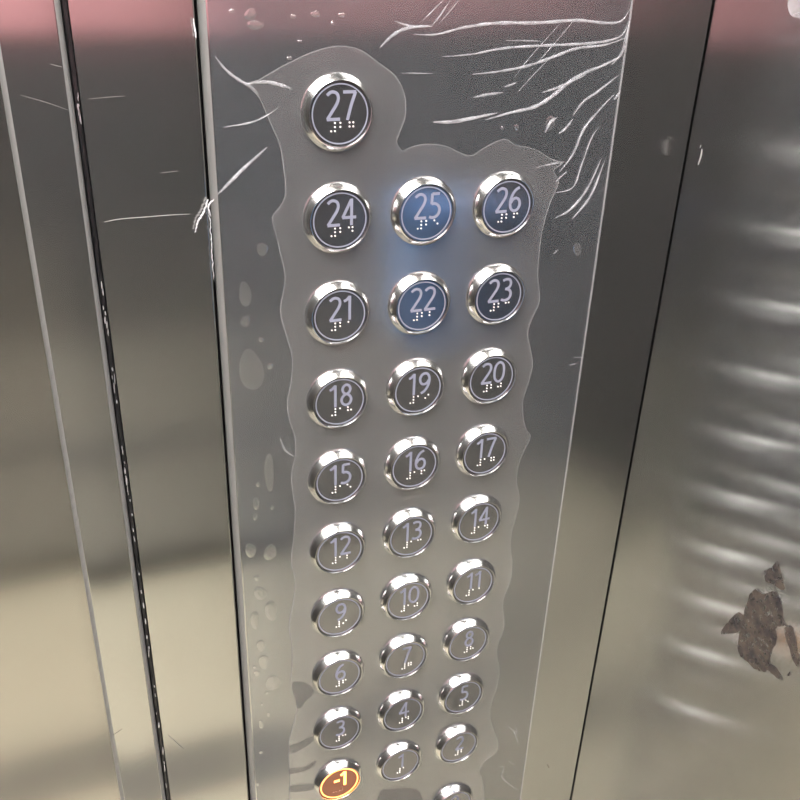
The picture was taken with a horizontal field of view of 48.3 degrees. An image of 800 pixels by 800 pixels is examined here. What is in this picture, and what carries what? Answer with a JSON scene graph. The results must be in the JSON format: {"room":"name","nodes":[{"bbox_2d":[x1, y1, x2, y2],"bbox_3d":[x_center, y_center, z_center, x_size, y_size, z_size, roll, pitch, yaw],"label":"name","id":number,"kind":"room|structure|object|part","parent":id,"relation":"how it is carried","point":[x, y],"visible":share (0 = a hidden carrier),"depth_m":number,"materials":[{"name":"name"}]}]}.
{"room":"elevator interior","nodes":[
{"label":"elevator interior","id":0,"kind":"room"},
{"bbox_2d":[68,0,248,799],"bbox_3d":[-0.119,0.129,0.512,0.048,2.300,0.018,-9,30,-20],"label":"wall","id":1,"kind":"structure","parent":0,"point":[136,61],"depth_m":0.42,"materials":[{"name":"metal"}]},
{"bbox_2d":[0,83,120,799],"bbox_3d":[-0.729,0.290,0.379,1.163,2.100,0.030,-9,30,-20],"label":"door","id":2,"kind":"structure","parent":1,"relation":"in","point":[55,741],"depth_m":0.50,"materials":[{"name":"metal"}]},
{"bbox_2d":[0,0,165,799],"bbox_3d":[-0.163,0.127,0.514,0.026,2.300,0.060,-9,30,-20],"label":"trim","id":3,"kind":"structure","parent":1,"relation":"attached to","point":[35,81],"depth_m":0.41,"materials":[{"name":"metal"}]},
{"bbox_2d":[60,0,170,799],"bbox_3d":[-0.140,0.091,0.477,0.003,1.000,0.010,-9,30,-20],"label":"door gap","id":4,"kind":"object","parent":1,"relation":"attached to","point":[64,3],"visible":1,"depth_m":0.41,"materials":[{"name":"black rubber"}]},
{"bbox_2d":[194,0,712,799],"bbox_3d":[0.029,0.022,0.511,0.255,1.400,0.017,-9,30,-20],"label":"control panel","id":5,"kind":"object","parent":1,"relation":"attached to","point":[591,102],"depth_m":0.48,"materials":[{"name":"metal"}]},
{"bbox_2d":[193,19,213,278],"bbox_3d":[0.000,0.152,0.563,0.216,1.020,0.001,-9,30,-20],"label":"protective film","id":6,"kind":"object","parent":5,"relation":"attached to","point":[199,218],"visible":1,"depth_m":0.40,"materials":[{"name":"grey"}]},
{"bbox_3d":[-0.029,-0.085,0.421,0.034,0.034,0.007,-9,30,-20],"label":"elevator button","id":7,"kind":"part","parent":5,"relation":"part of","materials":[{"name":"grey metal"}]},
{"bbox_3d":[-0.028,-0.128,0.398,0.034,0.034,0.007,-9,30,-20],"label":"elevator button","id":8,"kind":"part","parent":5,"relation":"part of","materials":[{"name":"grey metal"}]},
{"bbox_3d":[-0.042,0.256,0.600,0.034,0.034,0.007,-9,30,-20],"label":"elevator button","id":9,"kind":"part","parent":5,"relation":"part of","materials":[{"name":"brown plastic"}]},
{"bbox_3d":[-0.040,0.213,0.578,0.034,0.034,0.007,-9,30,-20],"label":"elevator button","id":10,"kind":"part","parent":5,"relation":"part of","materials":[{"name":"silver metal"}]},
{"bbox_3d":[-0.038,0.170,0.555,0.034,0.034,0.007,-9,30,-20],"label":"elevator button","id":11,"kind":"part","parent":5,"relation":"part of","materials":[{"name":"silver metal"}]},
{"bbox_3d":[-0.037,0.128,0.533,0.034,0.034,0.007,-9,30,-20],"label":"elevator button","id":12,"kind":"part","parent":5,"relation":"part of","materials":[{"name":"silver metal"}]},
{"bbox_3d":[-0.035,0.085,0.510,0.034,0.034,0.007,-9,30,-20],"label":"elevator button","id":13,"kind":"part","parent":5,"relation":"part of","materials":[{"name":"silver metal"}]},
{"bbox_3d":[-0.034,0.042,0.488,0.034,0.034,0.007,-9,30,-20],"label":"elevator button","id":14,"kind":"part","parent":5,"relation":"part of","materials":[{"name":"silver metal"}]},
{"bbox_3d":[-0.032,0.000,0.466,0.034,0.034,0.007,-9,30,-20],"label":"elevator button","id":15,"kind":"part","parent":5,"relation":"part of","materials":[{"name":"grey metal"}]},
{"bbox_3d":[-0.031,-0.043,0.443,0.034,0.034,0.007,-9,30,-20],"label":"elevator button","id":16,"kind":"part","parent":5,"relation":"part of","materials":[{"name":"grey metal"}]},
{"bbox_3d":[-0.001,0.249,0.615,0.034,0.034,0.007,-9,30,-20],"label":"elevator button","id":17,"kind":"part","parent":5,"relation":"part of","materials":[{"name":"silver metal"}]},
{"bbox_3d":[0.001,0.206,0.593,0.034,0.034,0.007,-9,30,-20],"label":"elevator button","id":18,"kind":"part","parent":5,"relation":"part of","materials":[{"name":"silver metal"}]},
{"bbox_3d":[0.003,0.164,0.570,0.034,0.034,0.007,-9,30,-20],"label":"elevator button","id":19,"kind":"part","parent":5,"relation":"part of","materials":[{"name":"silver metal"}]},
{"bbox_3d":[0.004,0.121,0.548,0.034,0.034,0.007,-9,30,-20],"label":"elevator button","id":20,"kind":"part","parent":5,"relation":"part of","materials":[{"name":"silver metal"}]},
{"bbox_3d":[0.006,0.079,0.525,0.034,0.034,0.007,-9,30,-20],"label":"elevator button","id":21,"kind":"part","parent":5,"relation":"part of","materials":[{"name":"silver metal"}]},
{"bbox_3d":[0.007,0.036,0.503,0.034,0.034,0.007,-9,30,-20],"label":"elevator button","id":22,"kind":"part","parent":5,"relation":"part of","materials":[{"name":"grey metal"}]},
{"bbox_3d":[0.009,-0.006,0.480,0.034,0.034,0.007,-9,30,-20],"label":"elevator button","id":23,"kind":"part","parent":5,"relation":"part of","materials":[{"name":"grey metal"}]},
{"bbox_3d":[0.010,-0.049,0.458,0.034,0.034,0.007,-9,30,-20],"label":"elevator button","id":24,"kind":"part","parent":5,"relation":"part of","materials":[{"name":"blue metal"}]},
{"bbox_3d":[0.012,-0.092,0.436,0.034,0.034,0.007,-9,30,-20],"label":"elevator button","id":25,"kind":"part","parent":5,"relation":"part of","materials":[{"name":"blue metal"}]},
{"bbox_3d":[0.038,0.297,0.658,0.034,0.034,0.007,-9,30,-20],"label":"elevator button","id":26,"kind":"part","parent":5,"relation":"part of","materials":[{"name":"silver metal"}]},
{"bbox_2d":[434,724,478,763],"bbox_3d":[0.040,0.243,0.630,0.034,0.034,0.007,-9,30,-20],"label":"button","id":27,"kind":"object","parent":5,"relation":"attached to","point":[458,742],"visible":1,"depth_m":0.63,"materials":[{"name":"silver metal"}]},
{"bbox_3d":[0.042,0.200,0.608,0.034,0.034,0.007,-9,30,-20],"label":"elevator button","id":28,"kind":"part","parent":5,"relation":"part of","materials":[{"name":"silver metal"}]},
{"bbox_3d":[0.043,0.158,0.585,0.034,0.034,0.007,-9,30,-20],"label":"elevator button","id":29,"kind":"part","parent":5,"relation":"part of","materials":[{"name":"silver metal"}]},
{"bbox_3d":[0.045,0.115,0.563,0.034,0.034,0.007,-9,30,-20],"label":"elevator button","id":30,"kind":"part","parent":5,"relation":"part of","materials":[{"name":"silver metal"}]},
{"bbox_3d":[0.046,0.072,0.540,0.034,0.034,0.007,-9,30,-20],"label":"elevator button","id":31,"kind":"part","parent":5,"relation":"part of","materials":[{"name":"silver metal"}]},
{"bbox_3d":[0.048,0.030,0.518,0.034,0.034,0.007,-9,30,-20],"label":"elevator button","id":32,"kind":"part","parent":5,"relation":"part of","materials":[{"name":"grey metal"}]},
{"bbox_3d":[0.050,-0.013,0.495,0.034,0.034,0.007,-9,30,-20],"label":"elevator button","id":33,"kind":"part","parent":5,"relation":"part of","materials":[{"name":"grey metal"}]},
{"bbox_3d":[0.051,-0.056,0.473,0.034,0.034,0.007,-9,30,-20],"label":"elevator button","id":34,"kind":"part","parent":5,"relation":"part of","materials":[{"name":"grey metal"}]},
{"bbox_3d":[0.053,-0.098,0.451,0.034,0.034,0.007,-9,30,-20],"label":"elevator button","id":35,"kind":"part","parent":5,"relation":"part of","materials":[{"name":"blue metal"}]},
{"bbox_2d":[570,0,714,799],"bbox_3d":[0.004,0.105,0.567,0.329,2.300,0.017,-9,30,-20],"label":"trim","id":36,"kind":"structure","parent":1,"relation":"attached to","point":[713,1],"depth_m":0.55,"materials":[{"name":"black"}]},
{"bbox_2d":[571,0,799,799],"bbox_3d":[0.433,0.435,-0.029,0.010,2.300,1.540,-9,30,-20],"label":"wall","id":37,"kind":"structure","parent":0,"point":[675,711],"depth_m":0.49,"materials":[{"name":"metal"}]},
{"bbox_2d":[721,561,799,679],"bbox_3d":[0.195,0.116,0.474,0.001,0.071,0.053,-9,30,-20],"label":"residue","id":38,"kind":"object","parent":37,"relation":"attached to","point":[763,619],"visible":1,"depth_m":0.48,"materials":[{"name":"grey"}]}
]}

